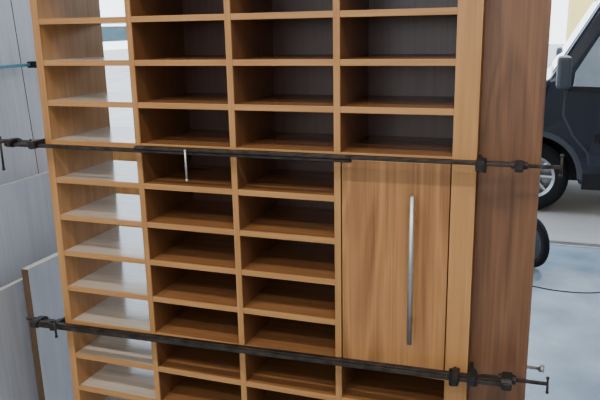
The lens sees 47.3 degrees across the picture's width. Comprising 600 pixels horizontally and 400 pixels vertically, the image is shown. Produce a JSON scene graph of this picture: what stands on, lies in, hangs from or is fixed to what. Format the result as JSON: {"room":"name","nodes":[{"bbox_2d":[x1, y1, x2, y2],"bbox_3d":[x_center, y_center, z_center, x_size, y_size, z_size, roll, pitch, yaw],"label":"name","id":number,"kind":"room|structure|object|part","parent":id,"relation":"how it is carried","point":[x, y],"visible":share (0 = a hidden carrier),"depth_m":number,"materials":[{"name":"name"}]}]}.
{"room":"woodworking shop","nodes":[
{"label":"woodworking shop","id":0,"kind":"room"},
{"bbox_2d":[525,238,599,399],"bbox_3d":[1.164,1.520,1.645,8.300,0.100,9.280,4,15,19],"label":"floor","id":1,"kind":"structure","parent":0,"point":[564,333],"depth_m":4.29,"materials":[{"name":"concrete"}]},
{"bbox_2d":[0,0,37,185],"bbox_3d":[-1.719,-0.388,3.862,0.163,2.617,0.554,4,15,19],"label":"board","id":2,"kind":"object","parent":1,"relation":"on","point":[20,163],"visible":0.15,"depth_m":3.97,"materials":[{"name":"grey wood"}]},
{"bbox_2d":[0,61,36,68],"bbox_3d":[-1.693,-0.691,3.616,0.070,0.037,0.900,4,15,19],"label":"clamp","id":3,"kind":"object","parent":2,"relation":"attached to","point":[30,64],"visible":0.75,"depth_m":3.93,"materials":[{"name":"blue metal"}]},
{"bbox_2d":[0,278,38,399],"bbox_3d":[-1.274,0.724,3.255,0.026,0.740,1.050,3,15,20],"label":"board","id":4,"kind":"object","parent":1,"relation":"on","point":[18,381],"visible":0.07,"depth_m":3.13,"materials":[{"name":"grey wood"}]},
{"bbox_2d":[0,171,57,287],"bbox_3d":[-1.384,0.488,3.371,0.020,1.145,1.000,2,14,20],"label":"board","id":5,"kind":"object","parent":1,"relation":"on","point":[27,226],"visible":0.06,"depth_m":3.38,"materials":[{"name":"grey wood"}]},
{"bbox_2d":[10,0,47,173],"bbox_3d":[-1.553,-0.506,4.313,0.163,2.617,0.424,4,15,19],"label":"board","id":6,"kind":"object","parent":1,"relation":"on","point":[21,11],"visible":0.08,"depth_m":4.10,"materials":[{"name":"grey wood"}]},
{"bbox_2d":[21,252,73,399],"bbox_3d":[-1.102,0.641,3.375,0.036,0.835,0.575,3,15,19],"label":"board","id":7,"kind":"object","parent":1,"relation":"on","point":[41,279],"visible":0.32,"depth_m":3.16,"materials":[{"name":"grey wood"}]},
{"bbox_2d":[113,151,141,227],"bbox_3d":[-0.836,0.202,4.356,0.730,1.200,0.500,4,15,19],"label":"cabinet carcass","id":8,"kind":"object","parent":1,"relation":"on","point":[118,156],"visible":0.02,"depth_m":4.06,"materials":[{"name":"brown wood"}]},
{"bbox_2d":[29,0,551,399],"bbox_3d":[-0.060,0.150,2.300,1.603,2.280,0.378,4,15,19],"label":"tall cabinet","id":9,"kind":"object","parent":1,"relation":"on","point":[424,265],"visible":0.95,"depth_m":2.21,"materials":[{"name":"brown wood"}]},
{"bbox_3d":[-0.795,0.056,2.568,0.028,2.200,0.340,4,15,19],"label":"panel","id":10,"kind":"part","parent":9,"relation":"part of","materials":[{"name":"brown wood"}]},
{"bbox_2d":[39,17,125,24],"bbox_3d":[-0.643,-0.610,2.332,0.330,0.018,0.327,4,15,19],"label":"shelf","id":11,"kind":"object","parent":9,"relation":"attached to","point":[42,20],"depth_m":2.20,"materials":[{"name":"brown wood"}]},
{"bbox_2d":[43,56,128,65],"bbox_3d":[-0.640,-0.482,2.364,0.330,0.018,0.327,4,15,19],"label":"shelf","id":12,"kind":"object","parent":9,"relation":"attached to","point":[47,60],"depth_m":2.24,"materials":[{"name":"brown wood"}]},
{"bbox_2d":[48,91,131,107],"bbox_3d":[-0.637,-0.353,2.397,0.330,0.018,0.327,4,15,19],"label":"shelf","id":13,"kind":"object","parent":9,"relation":"attached to","point":[73,98],"depth_m":2.31,"materials":[{"name":"brown wood"}]},
{"bbox_2d":[52,126,134,147],"bbox_3d":[-0.635,-0.225,2.430,0.330,0.018,0.327,4,15,19],"label":"shelf","id":14,"kind":"object","parent":9,"relation":"attached to","point":[105,136],"depth_m":2.36,"materials":[{"name":"brown wood"}]},
{"bbox_2d":[56,160,138,187],"bbox_3d":[-0.632,-0.096,2.462,0.330,0.018,0.327,4,15,19],"label":"shelf","id":15,"kind":"object","parent":9,"relation":"attached to","point":[113,173],"depth_m":2.40,"materials":[{"name":"brown wood"}]},
{"bbox_2d":[60,193,141,226],"bbox_3d":[-0.629,0.032,2.495,0.330,0.018,0.327,4,15,19],"label":"shelf","id":16,"kind":"object","parent":9,"relation":"attached to","point":[106,208],"depth_m":2.44,"materials":[{"name":"brown wood"}]},
{"bbox_2d":[64,226,144,263],"bbox_3d":[-0.627,0.161,2.527,0.330,0.018,0.327,4,15,19],"label":"shelf","id":17,"kind":"object","parent":9,"relation":"attached to","point":[112,243],"depth_m":2.47,"materials":[{"name":"brown wood"}]},
{"bbox_2d":[68,261,147,300],"bbox_3d":[-0.624,0.289,2.560,0.330,0.018,0.327,4,15,19],"label":"shelf","id":18,"kind":"object","parent":9,"relation":"attached to","point":[109,278],"depth_m":2.50,"materials":[{"name":"brown wood"}]},
{"bbox_2d":[72,296,149,332],"bbox_3d":[-0.622,0.418,2.593,0.330,0.018,0.327,4,15,19],"label":"shelf","id":19,"kind":"object","parent":9,"relation":"attached to","point":[112,312],"depth_m":2.53,"materials":[{"name":"brown wood"}]},
{"bbox_2d":[75,335,152,370],"bbox_3d":[-0.619,0.546,2.625,0.330,0.018,0.327,4,15,19],"label":"shelf","id":20,"kind":"object","parent":9,"relation":"attached to","point":[107,349],"depth_m":2.53,"materials":[{"name":"brown wood"}]},
{"bbox_2d":[104,395,130,399],"bbox_3d":[-0.614,0.803,2.691,0.330,0.018,0.327,4,15,19],"label":"shelf","id":21,"kind":"object","parent":9,"relation":"attached to","point":[106,397],"depth_m":2.72,"materials":[{"name":"brown wood"}]},
{"bbox_2d":[79,363,155,399],"bbox_3d":[-0.617,0.675,2.658,0.330,0.018,0.327,4,15,19],"label":"shelf","id":22,"kind":"object","parent":9,"relation":"attached to","point":[121,381],"depth_m":2.58,"materials":[{"name":"brown wood"}]},
{"bbox_2d":[131,14,223,21],"bbox_3d":[-0.318,-0.588,2.218,0.319,0.018,0.327,4,15,19],"label":"shelf","id":23,"kind":"object","parent":9,"relation":"attached to","point":[134,17],"depth_m":2.08,"materials":[{"name":"brown wood"}]},
{"bbox_2d":[134,55,225,65],"bbox_3d":[-0.316,-0.460,2.250,0.319,0.018,0.327,4,15,19],"label":"shelf","id":24,"kind":"object","parent":9,"relation":"attached to","point":[139,60],"depth_m":2.13,"materials":[{"name":"brown wood"}]},
{"bbox_2d":[138,93,227,109],"bbox_3d":[-0.313,-0.331,2.283,0.319,0.018,0.327,4,15,19],"label":"shelf","id":25,"kind":"object","parent":9,"relation":"attached to","point":[202,101],"depth_m":2.20,"materials":[{"name":"brown wood"}]},
{"bbox_2d":[141,129,229,148],"bbox_3d":[-0.310,-0.203,2.316,0.319,0.018,0.327,4,15,19],"label":"shelf","id":26,"kind":"object","parent":9,"relation":"attached to","point":[191,138],"depth_m":2.28,"materials":[{"name":"brown wood"}]},
{"bbox_2d":[144,165,231,194],"bbox_3d":[-0.308,-0.074,2.348,0.319,0.018,0.327,4,15,19],"label":"shelf","id":27,"kind":"object","parent":9,"relation":"attached to","point":[215,179],"depth_m":2.29,"materials":[{"name":"brown wood"}]},
{"bbox_2d":[147,199,233,234],"bbox_3d":[-0.305,0.054,2.381,0.319,0.018,0.327,4,15,19],"label":"shelf","id":28,"kind":"object","parent":9,"relation":"attached to","point":[215,216],"depth_m":2.33,"materials":[{"name":"brown wood"}]},
{"bbox_2d":[150,233,235,273],"bbox_3d":[-0.303,0.183,2.413,0.319,0.018,0.327,4,15,19],"label":"shelf","id":29,"kind":"object","parent":9,"relation":"attached to","point":[211,252],"depth_m":2.37,"materials":[{"name":"brown wood"}]},
{"bbox_2d":[153,270,237,311],"bbox_3d":[-0.300,0.311,2.446,0.319,0.018,0.327,4,15,19],"label":"shelf","id":30,"kind":"object","parent":9,"relation":"attached to","point":[194,288],"depth_m":2.39,"materials":[{"name":"brown wood"}]},
{"bbox_2d":[155,306,238,344],"bbox_3d":[-0.297,0.440,2.479,0.319,0.018,0.327,4,15,19],"label":"shelf","id":31,"kind":"object","parent":9,"relation":"attached to","point":[190,322],"depth_m":2.43,"materials":[{"name":"brown wood"}]},
{"bbox_2d":[158,346,240,384],"bbox_3d":[-0.295,0.568,2.511,0.319,0.018,0.327,4,15,19],"label":"shelf","id":32,"kind":"object","parent":9,"relation":"attached to","point":[207,364],"depth_m":2.43,"materials":[{"name":"brown wood"}]},
{"bbox_2d":[162,376,241,399],"bbox_3d":[-0.292,0.697,2.544,0.319,0.018,0.327,4,15,19],"label":"shelf","id":33,"kind":"object","parent":9,"relation":"attached to","point":[185,388],"depth_m":2.51,"materials":[{"name":"brown wood"}]},
{"bbox_2d":[230,11,332,19],"bbox_3d":[-0.002,-0.566,2.107,0.314,0.018,0.327,4,15,19],"label":"shelf","id":34,"kind":"object","parent":9,"relation":"attached to","point":[234,15],"depth_m":1.97,"materials":[{"name":"brown wood"}]},
{"bbox_2d":[0,136,564,181],"bbox_3d":[-0.184,-0.112,2.099,1.851,0.142,0.095,4,15,19],"label":"clamp","id":35,"kind":"object","parent":9,"relation":"attached to","point":[481,163],"visible":1,"depth_m":2.02,"materials":[{"name":"metal"}]},
{"bbox_2d":[232,54,332,65],"bbox_3d":[0.001,-0.438,2.139,0.314,0.018,0.327,4,15,19],"label":"shelf","id":36,"kind":"object","parent":9,"relation":"attached to","point":[237,59],"depth_m":2.02,"materials":[{"name":"brown wood"}]},
{"bbox_2d":[234,94,333,112],"bbox_3d":[0.004,-0.309,2.172,0.314,0.018,0.327,4,15,19],"label":"shelf","id":37,"kind":"object","parent":9,"relation":"attached to","point":[253,102],"depth_m":2.08,"materials":[{"name":"brown wood"}]},
{"bbox_2d":[236,132,333,153],"bbox_3d":[0.006,-0.181,2.204,0.314,0.018,0.327,4,15,19],"label":"shelf","id":38,"kind":"object","parent":9,"relation":"attached to","point":[304,142],"depth_m":2.17,"materials":[{"name":"brown wood"}]},
{"bbox_2d":[238,169,333,201],"bbox_3d":[0.009,-0.052,2.237,0.314,0.018,0.327,4,15,19],"label":"shelf","id":39,"kind":"object","parent":9,"relation":"attached to","point":[303,184],"depth_m":2.18,"materials":[{"name":"brown wood"}]},
{"bbox_2d":[240,205,334,243],"bbox_3d":[0.012,0.076,2.269,0.314,0.018,0.327,4,15,19],"label":"shelf","id":40,"kind":"object","parent":9,"relation":"attached to","point":[306,223],"depth_m":2.23,"materials":[{"name":"brown wood"}]},
{"bbox_2d":[26,316,549,393],"bbox_3d":[-0.159,0.480,2.237,1.832,0.070,0.107,3,15,20],"label":"clamp","id":41,"kind":"object","parent":9,"relation":"attached to","point":[505,380],"visible":0.99,"depth_m":2.14,"materials":[{"name":"metal"}]},
{"bbox_2d":[241,240,334,284],"bbox_3d":[0.014,0.205,2.302,0.314,0.018,0.327,4,15,19],"label":"shelf","id":42,"kind":"object","parent":9,"relation":"attached to","point":[311,262],"depth_m":2.26,"materials":[{"name":"brown wood"}]},
{"bbox_2d":[243,279,334,324],"bbox_3d":[0.017,0.333,2.335,0.314,0.018,0.327,4,15,19],"label":"shelf","id":43,"kind":"object","parent":9,"relation":"attached to","point":[278,298],"depth_m":2.28,"materials":[{"name":"brown wood"}]},
{"bbox_2d":[246,317,334,356],"bbox_3d":[0.019,0.462,2.367,0.314,0.018,0.327,4,15,19],"label":"shelf","id":44,"kind":"object","parent":9,"relation":"attached to","point":[273,333],"depth_m":2.32,"materials":[{"name":"brown wood"}]},
{"bbox_2d":[246,357,335,399],"bbox_3d":[0.022,0.590,2.400,0.314,0.018,0.327,4,15,19],"label":"shelf","id":45,"kind":"object","parent":9,"relation":"attached to","point":[308,379],"depth_m":2.32,"materials":[{"name":"brown wood"}]},
{"bbox_2d":[261,390,323,399],"bbox_3d":[0.025,0.719,2.433,0.314,0.018,0.327,4,15,19],"label":"shelf","id":46,"kind":"object","parent":9,"relation":"attached to","point":[267,394],"depth_m":2.45,"materials":[{"name":"brown wood"}]},
{"bbox_3d":[0.066,0.073,2.435,1.004,2.158,0.011,4,15,19],"label":"panel","id":47,"kind":"part","parent":9,"relation":"part of","materials":[{"name":"brown wood"}]},
{"bbox_2d":[342,369,443,399],"bbox_3d":[0.340,0.612,2.288,0.321,0.018,0.327,4,15,19],"label":"shelf","id":48,"kind":"object","parent":9,"relation":"attached to","point":[364,384],"depth_m":2.25,"materials":[{"name":"brown wood"}]},
{"bbox_2d":[341,135,452,158],"bbox_3d":[0.324,-0.159,2.093,0.321,0.018,0.327,4,15,19],"label":"shelf","id":49,"kind":"object","parent":9,"relation":"attached to","point":[416,146],"depth_m":2.07,"materials":[{"name":"brown wood"}]},
{"bbox_2d":[340,95,453,114],"bbox_3d":[0.322,-0.287,2.060,0.321,0.018,0.327,4,15,19],"label":"shelf","id":50,"kind":"object","parent":9,"relation":"attached to","point":[371,104],"depth_m":1.98,"materials":[{"name":"brown wood"}]},
{"bbox_3d":[0.279,0.199,2.035,0.314,0.639,0.019,4,15,19],"label":"door","id":51,"kind":"part","parent":9,"relation":"part of","materials":[{"name":"brown wood"}]},
{"bbox_2d":[340,54,455,65],"bbox_3d":[0.319,-0.416,2.027,0.321,0.018,0.327,4,15,19],"label":"shelf","id":52,"kind":"object","parent":9,"relation":"attached to","point":[345,59],"depth_m":1.91,"materials":[{"name":"brown wood"}]},
{"bbox_2d":[340,7,457,17],"bbox_3d":[0.316,-0.544,1.995,0.321,0.018,0.327,4,15,19],"label":"shelf","id":53,"kind":"object","parent":9,"relation":"attached to","point":[345,12],"depth_m":1.87,"materials":[{"name":"brown wood"}]},
{"bbox_3d":[0.323,0.205,1.988,0.017,0.452,0.041,4,15,19],"label":"handle","id":54,"kind":"part","parent":9,"relation":"part of","materials":[{"name":"metal"}]},
{"bbox_3d":[0.514,0.146,2.108,0.066,2.200,0.340,4,15,19],"label":"panel","id":55,"kind":"part","parent":9,"relation":"part of","materials":[{"name":"brown wood"}]},
{"bbox_3d":[0.585,0.219,1.976,0.165,2.280,0.022,4,15,19],"label":"filler panel","id":56,"kind":"part","parent":9,"relation":"part of","materials":[{"name":"brown wood"}]},
{"bbox_2d":[527,364,544,372],"bbox_3d":[0.003,0.504,2.605,1.748,0.035,0.070,4,15,19],"label":"clamp","id":57,"kind":"object","parent":9,"relation":"attached to","point":[540,368],"visible":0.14,"depth_m":2.30,"materials":[{"name":"metal"}]},
{"bbox_2d":[534,218,549,266],"bbox_3d":[1.533,-0.085,5.199,0.524,1.248,0.560,-6,15,-17],"label":"hand truck","id":58,"kind":"object","parent":1,"relation":"on","point":[542,245],"visible":0.11,"depth_m":5.16,"materials":[{"name":"rubber"}]},
{"bbox_2d":[533,286,599,292],"bbox_3d":[2.599,0.664,4.681,1.930,0.007,0.118,3,15,15],"label":"power cable","id":59,"kind":"object","parent":1,"relation":"on","point":[533,286],"visible":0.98,"depth_m":4.82,"materials":[{"name":"black plastic"}]},
{"bbox_2d":[549,240,599,248],"bbox_3d":[2.761,0.408,5.671,5.700,0.012,0.100,4,15,19],"label":"trim","id":60,"kind":"structure","parent":1,"relation":"on","point":[559,243],"depth_m":5.80,"materials":[{"name":"metal"}]},
{"bbox_3d":[-2.693,-0.923,2.432,0.200,4.400,9.280,4,15,19],"label":"wall","id":61,"kind":"structure","parent":0,"visible":0},
{"bbox_2d":[102,26,126,41],"bbox_3d":[-1.715,-1.706,5.032,0.060,3.200,2.850,4,15,19],"label":"window","id":62,"kind":"structure","parent":61,"relation":"in","point":[109,33],"depth_m":5.58,"materials":[{"name":"blue glass"}]},
{"label":"outside","id":63,"kind":"structure","parent":0,"visible":0},
{"bbox_2d":[104,44,599,241],"bbox_3d":[11.490,-6.246,31.474,80.000,0.115,55.720,4,15,19],"label":"ground","id":64,"kind":"structure","parent":63,"point":[575,215],"depth_m":7.20,"materials":[{"name":"white concrete"}]},
{"bbox_2d":[538,0,599,208],"bbox_3d":[4.327,-1.237,6.847,5.554,2.560,2.520,4,15,19],"label":"van","id":65,"kind":"object","parent":64,"relation":"on","point":[571,127],"visible":0.41,"depth_m":6.54,"materials":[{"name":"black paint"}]},
{"bbox_2d":[556,47,561,55],"bbox_3d":[3.182,-1.707,8.344,0.130,0.300,0.340,4,15,19],"label":"mirror","id":66,"kind":"object","parent":65,"relation":"attached to","point":[558,49],"depth_m":8.31,"materials":[{"name":"grey mirror"}]},
{"bbox_2d":[555,55,572,89],"bbox_3d":[2.449,-1.188,6.357,0.130,0.300,0.340,4,15,19],"label":"mirror","id":67,"kind":"object","parent":65,"relation":"attached to","point":[564,70],"depth_m":6.21,"materials":[{"name":"grey plastic"}]},
{"bbox_3d":[3.131,-1.170,6.291,1.260,1.750,0.130,4,15,19],"label":"door","id":68,"kind":"part","parent":65,"relation":"part of","materials":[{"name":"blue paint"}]},
{"bbox_3d":[3.111,-0.990,6.287,1.190,0.085,0.033,4,15,20],"label":"window trim","id":69,"kind":"part","parent":65,"relation":"part of","materials":[{"name":"black plastic"}]},
{"bbox_3d":[3.896,-0.102,6.231,2.480,0.160,0.032,4,15,19],"label":"sill trim","id":70,"kind":"part","parent":65,"relation":"part of","materials":[{"name":"black plastic"}]},
{"bbox_2d":[566,0,593,41],"bbox_3d":[16.320,-7.278,25.974,12.000,4.410,6.600,4,15,19],"label":"building","id":71,"kind":"structure","parent":64,"relation":"on","point":[577,9],"depth_m":25.10,"materials":[{"name":"beige paint"}]}
]}

